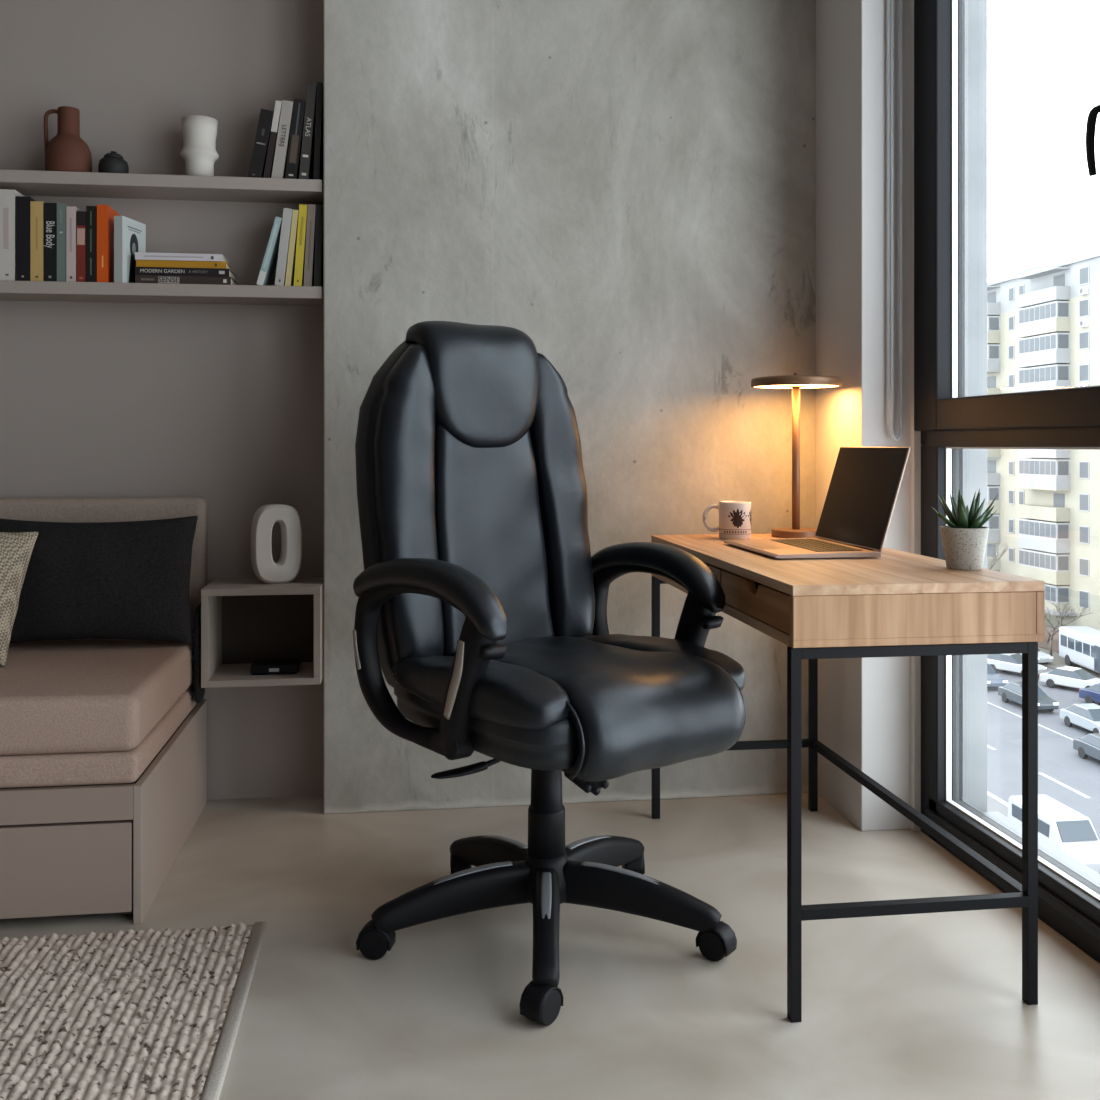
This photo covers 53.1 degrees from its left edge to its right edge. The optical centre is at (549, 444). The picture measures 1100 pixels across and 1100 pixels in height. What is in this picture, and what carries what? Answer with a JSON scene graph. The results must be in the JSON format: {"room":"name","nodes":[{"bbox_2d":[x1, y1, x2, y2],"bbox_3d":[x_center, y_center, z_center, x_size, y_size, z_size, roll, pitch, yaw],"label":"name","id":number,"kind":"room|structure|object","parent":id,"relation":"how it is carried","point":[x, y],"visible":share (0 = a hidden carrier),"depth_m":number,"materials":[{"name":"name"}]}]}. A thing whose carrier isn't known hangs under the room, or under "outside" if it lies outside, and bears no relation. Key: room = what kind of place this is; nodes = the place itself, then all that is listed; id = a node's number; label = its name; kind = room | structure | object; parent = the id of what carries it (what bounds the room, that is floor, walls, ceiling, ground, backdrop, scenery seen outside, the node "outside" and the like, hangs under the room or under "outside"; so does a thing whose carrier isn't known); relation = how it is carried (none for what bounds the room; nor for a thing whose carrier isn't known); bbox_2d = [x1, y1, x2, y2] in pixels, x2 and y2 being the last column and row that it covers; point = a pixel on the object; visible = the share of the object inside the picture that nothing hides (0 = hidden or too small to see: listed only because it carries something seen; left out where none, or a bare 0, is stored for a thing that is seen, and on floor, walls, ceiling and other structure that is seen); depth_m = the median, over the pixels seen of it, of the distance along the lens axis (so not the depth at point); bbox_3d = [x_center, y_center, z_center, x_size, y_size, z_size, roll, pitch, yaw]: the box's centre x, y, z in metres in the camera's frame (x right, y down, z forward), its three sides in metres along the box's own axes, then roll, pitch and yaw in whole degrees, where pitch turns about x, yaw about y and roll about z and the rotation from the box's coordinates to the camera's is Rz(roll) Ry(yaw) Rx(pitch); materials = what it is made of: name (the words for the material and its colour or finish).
{"room":"office","nodes":[
{"label":"office","id":0,"kind":"room"},
{"bbox_2d":[0,0,322,799],"bbox_3d":[-1.730,-0.310,3.044,2.195,2.620,0.100,0,0,-8],"label":"wall","id":1,"kind":"structure","parent":0,"point":[220,404],"depth_m":3.09,"materials":[{"name":"beige paint"}]},
{"bbox_2d":[0,169,322,203],"bbox_3d":[-1.665,-0.704,2.922,2.091,0.033,0.160,0,0,-8],"label":"wall shelf","id":2,"kind":"object","parent":1,"relation":"attached to","point":[26,182],"visible":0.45,"depth_m":2.96,"materials":[{"name":"beige laminate"}]},
{"bbox_2d":[44,106,91,171],"bbox_3d":[-1.294,-0.810,2.952,0.121,0.181,0.116,0,0,-8],"label":"jug","id":3,"kind":"object","parent":2,"relation":"on","point":[67,151],"visible":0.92,"depth_m":2.92,"materials":[{"name":"brown ceramic"}]},
{"bbox_2d":[98,151,128,172],"bbox_3d":[-1.174,-0.755,2.958,0.076,0.070,0.076,0,0,-8],"label":"pot","id":4,"kind":"object","parent":2,"relation":"on","point":[112,162],"visible":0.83,"depth_m":2.93,"materials":[{"name":"black ceramic"}]},
{"bbox_2d":[180,115,218,175],"bbox_3d":[-0.955,-0.802,2.998,0.102,0.165,0.102,0,0,-8],"label":"vase","id":5,"kind":"object","parent":2,"relation":"on","point":[199,153],"visible":0.93,"depth_m":2.96,"materials":[{"name":"grey ceramic"}]},
{"bbox_2d":[248,109,273,177],"bbox_3d":[-0.791,-0.815,3.041,0.068,0.190,0.131,0,0,-8],"label":"book","id":6,"kind":"object","parent":2,"relation":"on","point":[259,155],"visible":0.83,"depth_m":2.98,"materials":[{"name":"black paper"}]},
{"bbox_2d":[263,100,281,177],"bbox_3d":[-0.760,-0.827,3.045,0.049,0.214,0.131,0,0,-8],"label":"book","id":7,"kind":"object","parent":2,"relation":"on","point":[277,111],"visible":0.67,"depth_m":2.98,"materials":[{"name":"black paper"}]},
{"bbox_2d":[271,100,281,131],"bbox_3d":[-0.742,-0.891,2.982,0.016,0.086,0.001,9,-1,-8],"label":"print","id":8,"kind":"object","parent":7,"relation":"attached to","point":[277,111],"depth_m":2.98,"materials":[{"name":"grey paper"}]},
{"bbox_2d":[271,100,293,177],"bbox_3d":[-0.735,-0.828,3.048,0.058,0.216,0.131,0,0,-8],"label":"book","id":9,"kind":"object","parent":2,"relation":"on","point":[282,144],"visible":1,"depth_m":2.98,"materials":[{"name":"grey paper"}]},
{"bbox_2d":[285,98,305,178],"bbox_3d":[-0.701,-0.831,3.053,0.055,0.221,0.131,0,0,-8],"label":"book","id":10,"kind":"object","parent":2,"relation":"on","point":[297,124],"visible":0.83,"depth_m":2.99,"materials":[{"name":"black paper"}]},
{"bbox_2d":[289,135,298,163],"bbox_3d":[-0.695,-0.804,2.988,0.018,0.077,0.001,7,-1,-8],"label":"print","id":11,"kind":"object","parent":10,"relation":"attached to","point":[294,139],"depth_m":2.99,"materials":[{"name":"brown paper"}]},
{"bbox_2d":[295,103,300,134],"bbox_3d":[-0.685,-0.885,2.990,0.004,0.088,0.001,7,-1,-8],"label":"print","id":12,"kind":"object","parent":10,"relation":"on","point":[297,105],"depth_m":2.99,"materials":[{"name":"grey"}]},
{"bbox_2d":[299,84,316,178],"bbox_3d":[-0.668,-0.852,3.057,0.047,0.263,0.131,0,0,-8],"label":"book","id":13,"kind":"object","parent":2,"relation":"on","point":[308,140],"visible":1,"depth_m":2.99,"materials":[{"name":"grey paper"}]},
{"bbox_2d":[313,82,322,180],"bbox_3d":[-0.641,-0.855,3.062,0.026,0.268,0.130,0,0,-8],"label":"book","id":14,"kind":"object","parent":2,"relation":"on","point":[318,151],"visible":0.75,"depth_m":3.00,"materials":[{"name":"black paper"}]},
{"bbox_2d":[0,280,322,305],"bbox_3d":[-1.665,-0.413,2.922,2.091,0.033,0.160,0,0,-8],"label":"wall shelf","id":15,"kind":"object","parent":1,"relation":"attached to","point":[9,290],"visible":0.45,"depth_m":2.94,"materials":[{"name":"beige laminate"}]},
{"bbox_2d":[0,189,23,280],"bbox_3d":[-1.435,-0.550,2.955,0.038,0.241,0.136,0,0,-8],"label":"book","id":16,"kind":"object","parent":15,"relation":"on","point":[7,197],"visible":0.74,"depth_m":2.89,"materials":[{"name":"grey paper"}]},
{"bbox_2d":[3,208,8,248],"bbox_3d":[-1.429,-0.569,2.888,0.013,0.108,0.001,0,0,-8],"label":"print","id":17,"kind":"object","parent":16,"relation":"attached to","point":[5,210],"depth_m":2.89,"materials":[{"name":"grey"}]},
{"bbox_2d":[16,196,34,280],"bbox_3d":[-1.396,-0.542,2.961,0.034,0.224,0.136,0,0,-8],"label":"book","id":18,"kind":"object","parent":15,"relation":"on","point":[22,202],"visible":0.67,"depth_m":2.89,"materials":[{"name":"black paper"}]},
{"bbox_2d":[30,201,44,280],"bbox_3d":[-1.361,-0.536,2.965,0.032,0.212,0.136,0,0,-8],"label":"book","id":19,"kind":"object","parent":15,"relation":"on","point":[36,207],"visible":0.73,"depth_m":2.90,"materials":[{"name":"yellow paper"}]},
{"bbox_2d":[36,217,36,249],"bbox_3d":[-1.352,-0.557,2.899,0.003,0.085,0.001,0,0,-8],"label":"print","id":20,"kind":"object","parent":19,"relation":"attached to","point":[36,217],"depth_m":2.90,"materials":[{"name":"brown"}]},
{"bbox_2d":[44,203,56,280],"bbox_3d":[-1.329,-0.534,2.970,0.032,0.209,0.136,0,0,-8],"label":"book","id":21,"kind":"object","parent":15,"relation":"on","point":[50,209],"visible":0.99,"depth_m":2.90,"materials":[{"name":"black paper"}]},
{"bbox_2d":[57,203,68,281],"bbox_3d":[-1.301,-0.534,2.974,0.022,0.209,0.136,0,0,-8],"label":"book","id":22,"kind":"object","parent":15,"relation":"on","point":[61,207],"visible":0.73,"depth_m":2.91,"materials":[{"name":"grey paper"}]},
{"bbox_2d":[66,206,80,281],"bbox_3d":[-1.276,-0.530,2.977,0.024,0.201,0.136,0,0,-8],"label":"book","id":23,"kind":"object","parent":15,"relation":"on","point":[71,212],"visible":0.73,"depth_m":2.91,"materials":[{"name":"grey paper"}]},
{"bbox_2d":[70,218,71,251],"bbox_3d":[-1.268,-0.556,2.910,0.006,0.090,0.001,0,0,-8],"label":"print","id":24,"kind":"object","parent":23,"relation":"attached to","point":[70,218],"depth_m":2.91,"materials":[{"name":"grey paper"}]},
{"bbox_2d":[77,211,85,281],"bbox_3d":[-1.251,-0.524,2.980,0.022,0.189,0.136,0,0,-8],"label":"book","id":25,"kind":"object","parent":15,"relation":"on","point":[81,215],"visible":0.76,"depth_m":2.91,"materials":[{"name":"red paper"}]},
{"bbox_2d":[77,228,84,244],"bbox_3d":[-1.242,-0.552,2.914,0.019,0.044,0.001,0,0,-8],"label":"print","id":26,"kind":"object","parent":25,"relation":"attached to","point":[80,231],"depth_m":2.91,"materials":[{"name":"beige"}]},
{"bbox_2d":[77,211,84,225],"bbox_3d":[-1.242,-0.600,2.914,0.022,0.038,0.001,0,0,-8],"label":"print","id":27,"kind":"object","parent":25,"relation":"on","point":[80,214],"depth_m":2.91,"materials":[{"name":"black paper"}]},
{"bbox_2d":[86,206,96,281],"bbox_3d":[-1.226,-0.532,2.984,0.025,0.204,0.136,0,0,-8],"label":"book","id":28,"kind":"object","parent":15,"relation":"on","point":[91,211],"visible":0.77,"depth_m":2.92,"materials":[{"name":"black paper"}]},
{"bbox_2d":[90,258,91,274],"bbox_3d":[-1.217,-0.473,2.917,0.003,0.045,0.001,0,0,-8],"label":"print","id":29,"kind":"object","parent":28,"relation":"attached to","point":[90,258],"depth_m":2.92,"materials":[{"name":"grey paper"}]},
{"bbox_2d":[90,229,91,251],"bbox_3d":[-1.217,-0.542,2.917,0.003,0.061,0.001,0,0,-8],"label":"print","id":30,"kind":"object","parent":28,"relation":"on","point":[90,229],"depth_m":2.92,"materials":[{"name":"green"}]},
{"bbox_2d":[97,205,120,282],"bbox_3d":[-1.198,-0.534,2.988,0.028,0.208,0.136,0,0,-8],"label":"book","id":31,"kind":"object","parent":15,"relation":"on","point":[105,213],"visible":0.83,"depth_m":2.92,"materials":[{"name":"orange paper"}]},
{"bbox_2d":[114,216,145,282],"bbox_3d":[-1.135,-0.519,2.977,0.025,0.178,0.118,0,0,9],"label":"book","id":32,"kind":"object","parent":15,"relation":"on","point":[129,234],"visible":0.85,"depth_m":2.94,"materials":[{"name":"grey paper"}]},
{"bbox_2d":[129,234,137,282],"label":"picture","id":33,"kind":"object","parent":32,"relation":"attached to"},
{"bbox_2d":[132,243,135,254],"bbox_3d":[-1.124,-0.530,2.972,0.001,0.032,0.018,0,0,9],"label":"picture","id":34,"kind":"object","parent":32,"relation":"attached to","point":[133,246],"depth_m":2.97},
{"bbox_2d":[135,275,237,284],"bbox_3d":[-0.993,-0.442,3.015,0.248,0.024,0.132,0,0,-8],"label":"book","id":35,"kind":"object","parent":15,"relation":"on","point":[138,278],"visible":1,"depth_m":2.95,"materials":[{"name":"brown paper"}]},
{"bbox_2d":[141,278,153,280],"bbox_3d":[-1.075,-0.442,2.938,0.035,0.006,0.001,0,0,-8],"label":"print","id":36,"kind":"object","parent":35,"relation":"attached to","point":[142,279],"depth_m":2.94,"materials":[{"name":"brown paper"}]},
{"bbox_2d":[158,276,178,283],"bbox_3d":[-1.021,-0.442,2.946,0.055,0.018,0.001,0,0,-8],"label":"print","id":37,"kind":"object","parent":35,"relation":"attached to","point":[161,279],"depth_m":2.95,"materials":[{"name":"grey paper"}]},
{"bbox_2d":[135,267,235,280],"bbox_3d":[-0.995,-0.465,3.014,0.244,0.022,0.131,0,0,-8],"label":"book","id":38,"kind":"object","parent":35,"relation":"on","point":[165,271],"visible":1,"depth_m":2.95,"materials":[{"name":"black paper"}]},
{"bbox_2d":[136,260,233,271],"bbox_3d":[-0.998,-0.485,3.016,0.234,0.018,0.131,0,0,-8],"label":"book","id":39,"kind":"object","parent":38,"relation":"on","point":[139,263],"visible":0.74,"depth_m":2.95,"materials":[{"name":"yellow paper"}]},
{"bbox_2d":[135,252,229,263],"bbox_3d":[-1.003,-0.504,3.012,0.226,0.019,0.131,0,0,-8],"label":"book","id":40,"kind":"object","parent":39,"relation":"on","point":[138,255],"visible":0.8,"depth_m":2.95,"materials":[{"name":"grey paper"}]},
{"bbox_2d":[144,255,202,257],"bbox_3d":[-1.008,-0.504,2.946,0.154,0.004,0.001,0,0,-8],"label":"print","id":41,"kind":"object","parent":40,"relation":"attached to","point":[145,256],"depth_m":2.95,"materials":[{"name":"grey paper"}]},
{"bbox_2d":[257,216,281,285],"bbox_3d":[-0.769,-0.525,3.044,0.068,0.190,0.131,0,0,-8],"label":"book","id":42,"kind":"object","parent":15,"relation":"on","point":[270,259],"visible":0.83,"depth_m":2.98,"materials":[{"name":"teal paper"}]},
{"bbox_2d":[257,271,265,284],"bbox_3d":[-0.781,-0.451,2.977,0.017,0.038,0.001,16,-2,-7],"label":"print","id":43,"kind":"object","parent":42,"relation":"attached to","point":[262,275],"depth_m":2.98,"materials":[{"name":"grey"}]},
{"bbox_2d":[263,224,276,267],"bbox_3d":[-0.758,-0.539,2.980,0.005,0.125,0.001,16,-2,-7],"label":"print","id":44,"kind":"object","parent":42,"relation":"attached to","point":[273,237],"depth_m":2.98,"materials":[{"name":"blue paper"}]},
{"bbox_2d":[275,208,292,285],"bbox_3d":[-0.732,-0.537,3.049,0.048,0.213,0.131,0,0,-8],"label":"book","id":45,"kind":"object","parent":15,"relation":"on","point":[282,260],"visible":0.74,"depth_m":2.98,"materials":[{"name":"grey paper"}]},
{"bbox_2d":[285,209,298,285],"bbox_3d":[-0.711,-0.535,3.052,0.036,0.209,0.130,0,0,-8],"label":"book","id":46,"kind":"object","parent":15,"relation":"on","point":[289,281],"visible":0.68,"depth_m":2.99,"materials":[{"name":"brown paper"}]},
{"bbox_2d":[294,204,307,285],"bbox_3d":[-0.687,-0.542,3.055,0.037,0.224,0.131,0,0,-8],"label":"book","id":47,"kind":"object","parent":15,"relation":"on","point":[303,209],"visible":0.8,"depth_m":2.99,"materials":[{"name":"yellow paper"}]},
{"bbox_2d":[299,217,303,245],"bbox_3d":[-0.676,-0.581,2.991,0.006,0.078,0.001,4,-1,-8],"label":"print","id":48,"kind":"object","parent":47,"relation":"attached to","point":[301,219],"depth_m":2.99,"materials":[{"name":"yellow paper"}]},
{"bbox_2d":[304,204,315,285],"bbox_3d":[-0.663,-0.543,3.058,0.033,0.225,0.131,0,0,-8],"label":"book","id":49,"kind":"object","parent":15,"relation":"on","point":[311,214],"visible":0.79,"depth_m":2.99,"materials":[{"name":"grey paper"}]},
{"bbox_2d":[308,221,311,269],"bbox_3d":[-0.654,-0.543,2.994,0.004,0.134,0.001,3,0,-8],"label":"print","id":50,"kind":"object","parent":49,"relation":"attached to","point":[309,222],"depth_m":2.99,"materials":[{"name":"brown"}]},
{"bbox_2d":[314,205,322,287],"bbox_3d":[-0.640,-0.542,3.062,0.018,0.222,0.130,2,0,-8],"label":"book","id":51,"kind":"object","parent":15,"relation":"on","point":[318,270],"visible":0.73,"depth_m":3.00,"materials":[{"name":"black paper"}]},
{"bbox_2d":[201,577,322,687],"bbox_3d":[-0.774,0.505,3.005,0.306,0.257,0.235,0,0,-8],"label":"cube shelf","id":52,"kind":"object","parent":1,"relation":"attached to","point":[244,621],"visible":0.77,"depth_m":3.09,"materials":[{"name":"beige laminate"}]},
{"bbox_2d":[250,658,299,674],"bbox_3d":[-0.746,0.603,2.991,0.124,0.026,0.092,0,0,-8],"label":"router","id":53,"kind":"object","parent":52,"relation":"in","point":[259,666],"visible":1,"depth_m":2.95,"materials":[{"name":"black plastic"}]},
{"bbox_2d":[251,504,301,583],"bbox_3d":[-0.749,0.270,3.011,0.130,0.214,0.064,0,0,-26],"label":"ring vase","id":54,"kind":"object","parent":52,"relation":"on","point":[286,569],"visible":1,"depth_m":2.98,"materials":[{"name":"grey ceramic"}]},
{"bbox_2d":[0,793,1099,1099],"bbox_3d":[-0.505,1.100,0.486,3.930,0.200,5.500,0,0,-8],"label":"floor","id":55,"kind":"structure","parent":0,"point":[922,1006],"depth_m":2.06,"materials":[{"name":"beige concrete"}]},
{"bbox_2d":[0,497,207,923],"bbox_3d":[-1.770,0.573,2.576,1.748,0.855,0.803,0,0,-8],"label":"daybed","id":56,"kind":"object","parent":55,"relation":"on","point":[96,849],"visible":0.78,"depth_m":2.29,"materials":[{"name":"grey"}]},
{"bbox_2d":[0,639,196,787],"bbox_3d":[-1.770,0.617,2.534,1.738,0.187,0.716,0,0,-8],"label":"mattress","id":57,"kind":"object","parent":56,"relation":"on","point":[89,712],"visible":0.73,"depth_m":2.31,"materials":[{"name":"beige fabric"}]},
{"bbox_2d":[0,531,37,666],"bbox_3d":[-1.443,0.348,2.629,0.384,0.345,0.170,0,0,-2],"label":"cushion","id":58,"kind":"object","parent":57,"relation":"on","point":[16,548],"visible":1,"depth_m":2.63,"materials":[{"name":"beige fabric"}]},
{"bbox_2d":[0,516,197,643],"bbox_3d":[-1.204,0.352,2.861,0.543,0.326,0.174,0,0,-3],"label":"cushion","id":59,"kind":"object","parent":57,"relation":"on","point":[129,579],"visible":0.87,"depth_m":2.81,"materials":[{"name":"black fabric"}]},
{"bbox_2d":[191,604,204,702],"bbox_3d":[-0.933,0.555,2.925,0.025,0.260,0.127,0,0,-8],"label":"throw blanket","id":60,"kind":"object","parent":57,"relation":"on","point":[199,692],"visible":0.81,"depth_m":2.88,"materials":[{"name":"black fabric"}]},
{"bbox_2d":[0,921,266,1099],"bbox_3d":[-1.224,0.993,1.493,1.478,0.014,1.390,0,0,-8],"label":"rug","id":61,"kind":"object","parent":55,"relation":"on","point":[149,1014],"visible":1,"depth_m":1.93,"materials":[{"name":"fabric"}]},
{"bbox_2d":[353,321,745,1025],"bbox_3d":[-0.005,0.361,2.255,0.746,1.275,0.787,0,0,-37],"label":"office chair","id":62,"kind":"object","parent":55,"relation":"on","point":[481,591],"visible":1,"depth_m":2.24,"materials":[{"name":"black leather"}]},
{"bbox_2d":[651,534,1044,1022],"bbox_3d":[0.577,0.622,2.465,0.470,0.757,1.081,0,0,-8],"label":"desk","id":63,"kind":"object","parent":55,"relation":"on","point":[896,603],"visible":0.94,"depth_m":1.95,"materials":[{"name":"brown wood"}]},
{"bbox_2d":[703,501,750,539],"bbox_3d":[0.462,0.195,2.854,0.121,0.096,0.084,0,0,-8],"label":"mug","id":64,"kind":"object","parent":63,"relation":"on","point":[734,516],"visible":0.99,"depth_m":2.82,"materials":[{"name":"beige ceramic"}]},
{"bbox_2d":[719,509,750,534],"bbox_3d":[0.480,0.196,2.856,0.084,0.068,0.084,0,0,-8],"label":"print","id":65,"kind":"object","parent":64,"relation":"attached to","point":[731,521],"depth_m":2.82,"materials":[{"name":"brown"}]},
{"bbox_2d":[751,372,841,537],"bbox_3d":[0.652,0.025,2.915,0.235,0.436,0.235,0,0,-8],"label":"table lamp","id":66,"kind":"object","parent":63,"relation":"on","point":[795,382],"visible":0.93,"depth_m":2.90,"materials":[{"name":"brown metal"}]},
{"bbox_2d":[757,385,835,387],"bbox_3d":[0.652,-0.157,2.915,0.222,0.002,0.222,0,0,-39],"label":"diffuser","id":67,"kind":"object","parent":66,"relation":"attached to","point":[758,386],"depth_m":2.93,"materials":[{"name":"white plastic"}]},
{"bbox_2d":[724,447,910,558],"bbox_3d":[0.600,0.122,2.526,0.304,0.236,0.371,0,0,-8],"label":"laptop","id":68,"kind":"object","parent":63,"relation":"on","point":[865,482],"visible":1,"depth_m":2.50,"materials":[{"name":"grey metal"}]},
{"bbox_2d":[932,488,996,570],"bbox_3d":[0.815,0.165,2.162,0.128,0.157,0.113,0,0,-43],"label":"potted succulent","id":69,"kind":"object","parent":63,"relation":"on","point":[964,537],"visible":1,"depth_m":2.13,"materials":[{"name":"stone"}]},
{"bbox_2d":[940,525,988,570],"bbox_3d":[0.814,0.202,2.160,0.091,0.082,0.091,0,0,-8],"label":"pot","id":70,"kind":"object","parent":69,"relation":"attached to","point":[964,546],"depth_m":2.13,"materials":[{"name":"ceramic"}]},
{"bbox_2d":[323,0,815,813],"bbox_3d":[0.229,-0.310,3.225,1.735,2.620,0.270,0,0,-8],"label":"wall","id":71,"kind":"structure","parent":0,"point":[627,188],"depth_m":3.08,"materials":[{"name":"grey concrete"}]},
{"bbox_2d":[816,0,909,830],"bbox_3d":[0.864,-0.310,3.014,0.162,2.620,0.320,0,0,-8],"label":"wall","id":72,"kind":"structure","parent":0,"point":[864,703],"depth_m":2.86,"materials":[{"name":"grey paint"}]},
{"bbox_2d":[890,0,902,441],"bbox_3d":[0.893,-0.779,2.837,0.034,1.542,0.008,0,0,-8],"label":"blind cord","id":73,"kind":"object","parent":72,"relation":"hanging from","point":[891,1],"visible":1,"depth_m":2.83,"materials":[{"name":"grey plastic"}]},
{"bbox_2d":[910,0,920,831],"bbox_3d":[0.951,-0.250,2.856,0.024,2.500,0.022,0,0,-8],"label":"trim","id":74,"kind":"structure","parent":72,"relation":"attached to","point":[915,436],"depth_m":2.85,"materials":[{"name":"grey paint"}]},
{"bbox_2d":[914,0,1099,962],"bbox_3d":[1.022,-0.250,2.412,0.132,2.500,0.913,0,0,-8],"label":"window","id":75,"kind":"structure","parent":72,"relation":"in","point":[949,422],"depth_m":2.73,"materials":[{"name":"black metal"}]},
{"bbox_2d":[963,0,986,811],"bbox_3d":[1.036,-0.010,3.038,0.185,4.020,0.320,0,0,-8],"label":"wall","id":76,"kind":"structure","parent":0,"point":[974,460],"depth_m":2.89,"materials":[{"name":"white paint"}]},
{"bbox_2d":[981,812,1099,886],"bbox_3d":[1.425,1.012,0.502,0.160,0.095,4.810,0,0,-8],"label":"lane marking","id":77,"kind":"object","parent":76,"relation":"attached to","point":[1054,852],"depth_m":2.60,"materials":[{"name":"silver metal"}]},
{"bbox_2d":[987,795,1007,816],"bbox_3d":[6.743,17.690,101.847,16.900,0.620,180.000,0,0,-8],"label":"pavement","id":78,"kind":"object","parent":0,"point":[993,805],"depth_m":52.74,"materials":[{"name":"white concrete"}]},
{"bbox_2d":[1008,794,1099,873],"bbox_3d":[21.434,16.475,46.323,1.920,2.050,4.920,0,0,-8],"label":"van","id":79,"kind":"object","parent":78,"relation":"on","point":[1072,832],"visible":0.5,"depth_m":45.30,"materials":[{"name":"grey paint"}]},
{"bbox_3d":[81.949,17.725,127.248,83.200,0.550,210.000,0,0,-8],"label":"ground","id":80,"kind":"structure","parent":0,"visible":0},
{"bbox_2d":[987,251,1099,629],"bbox_3d":[51.531,-0.795,90.548,15.800,36.590,41.900,0,0,-8],"label":"apartment block","id":81,"kind":"object","parent":80,"relation":"on","point":[1043,322],"visible":0.62,"depth_m":95.54,"materials":[{"name":"grey concrete"}]},
{"label":"outside","id":82,"kind":"structure","parent":0,"visible":0},
{"bbox_2d":[1038,647,1099,678],"bbox_3d":[39.638,17.690,106.335,6.300,0.620,180.000,0,0,-8],"label":"pavement","id":83,"kind":"structure","parent":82,"point":[1057,662],"depth_m":87.48,"materials":[{"name":"beige concrete"}]},
{"bbox_2d":[987,540,1008,569],"bbox_3d":[38.603,12.797,101.118,8.829,9.383,8.097,0,0,-8],"label":"bare tree","id":84,"kind":"object","parent":83,"relation":"on","point":[1000,556],"visible":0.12,"depth_m":102.00,"materials":[{"name":"grey plant"}]},
{"bbox_2d":[1038,625,1058,651],"bbox_3d":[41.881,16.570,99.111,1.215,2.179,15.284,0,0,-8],"label":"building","id":85,"kind":"structure","parent":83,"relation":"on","point":[1055,641],"depth_m":93.05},
{"bbox_2d":[1045,593,1091,655],"bbox_3d":[41.530,14.638,90.437,4.408,5.638,4.805,0,0,-8],"label":"bare tree","id":86,"kind":"object","parent":83,"relation":"on","point":[1066,611],"visible":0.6,"depth_m":89.60,"materials":[{"name":"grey plant"}]},
{"bbox_2d":[1059,626,1099,676],"bbox_3d":[41.932,15.930,83.940,2.450,2.900,8.440,0,0,-1],"label":"bus","id":87,"kind":"object","parent":83,"relation":"on","point":[1080,645],"visible":1,"depth_m":84.87,"materials":[{"name":"grey metal"}]},
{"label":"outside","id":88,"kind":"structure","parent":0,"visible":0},
{"bbox_2d":[987,654,1099,840],"bbox_3d":[25.816,17.750,104.449,21.600,0.500,180.000,0,0,-8],"label":"road","id":89,"kind":"structure","parent":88,"point":[1057,758],"depth_m":61.79,"materials":[{"name":"grey asphalt"}]},
{"bbox_2d":[987,791,1007,806],"bbox_3d":[15.264,17.580,103.009,0.300,0.440,180.000,0,0,-8],"label":"kerb","id":90,"kind":"object","parent":89,"relation":"on","point":[988,793],"depth_m":53.94,"materials":[{"name":"grey paint"}]},
{"bbox_2d":[987,663,1007,686],"bbox_3d":[31.448,16.738,80.188,1.770,1.525,4.220,0,0,-8],"label":"car","id":91,"kind":"object","parent":89,"relation":"on","point":[993,679],"visible":0.16,"depth_m":78.35,"materials":[{"name":"grey paint"}]},
{"bbox_2d":[987,653,1046,675],"bbox_3d":[35.546,16.738,84.179,1.800,1.525,4.220,0,0,-38],"label":"car","id":92,"kind":"object","parent":89,"relation":"on","point":[1008,662],"visible":0.52,"depth_m":83.85,"materials":[{"name":"grey paint"}]},
{"bbox_2d":[998,681,1058,710],"bbox_3d":[31.944,16.762,73.594,1.800,1.475,4.420,0,0,-8],"label":"car","id":93,"kind":"object","parent":89,"relation":"on","point":[1012,691],"visible":0.56,"depth_m":73.22,"materials":[{"name":"grey paint"}]},
{"bbox_2d":[987,702,1073,739],"bbox_3d":[26.233,17.494,100.469,0.150,0.012,168.000,0,0,-8],"label":"lane marking","id":94,"kind":"object","parent":89,"relation":"on","point":[987,702],"depth_m":68.69,"materials":[{"name":"grey paint"}]},
{"bbox_2d":[1020,649,1052,662],"bbox_3d":[38.320,16.712,88.998,1.820,1.575,4.620,0,0,-18],"label":"car","id":95,"kind":"object","parent":89,"relation":"on","point":[1043,657],"visible":0.26,"depth_m":86.97,"materials":[{"name":"grey paint"}]},
{"bbox_2d":[1038,773,1090,797],"bbox_3d":[26.417,17.494,56.591,0.250,0.012,4.200,0,0,-8],"label":"lane marking","id":96,"kind":"object","parent":89,"relation":"on","point":[1042,774],"visible":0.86,"depth_m":56.49,"materials":[{"name":"grey paint"}]},
{"bbox_2d":[1039,666,1099,688],"bbox_3d":[37.604,16.762,78.707,1.800,1.475,4.520,0,0,-38],"label":"car","id":97,"kind":"object","parent":89,"relation":"on","point":[1069,676],"visible":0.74,"depth_m":78.45,"materials":[{"name":"grey paint"}]},
{"bbox_2d":[1059,703,1099,732],"bbox_3d":[33.232,16.762,67.109,1.800,1.475,4.620,0,0,-8],"label":"car","id":98,"kind":"object","parent":89,"relation":"on","point":[1087,716],"visible":0.91,"depth_m":67.14,"materials":[{"name":"grey paint"}]},
{"bbox_2d":[1073,733,1099,760],"bbox_3d":[30.742,16.762,60.209,1.800,1.475,4.420,0,0,-8],"label":"car","id":99,"kind":"object","parent":89,"relation":"on","point":[1089,745],"visible":1,"depth_m":60.94,"materials":[{"name":"grey paint"}]},
{"bbox_2d":[1079,683,1099,702],"bbox_3d":[37.654,16.762,73.162,1.800,1.475,4.520,0,0,-23],"label":"car","id":100,"kind":"object","parent":89,"relation":"on","point":[1091,694],"visible":0.84,"depth_m":73.97,"materials":[{"name":"blue paint"}]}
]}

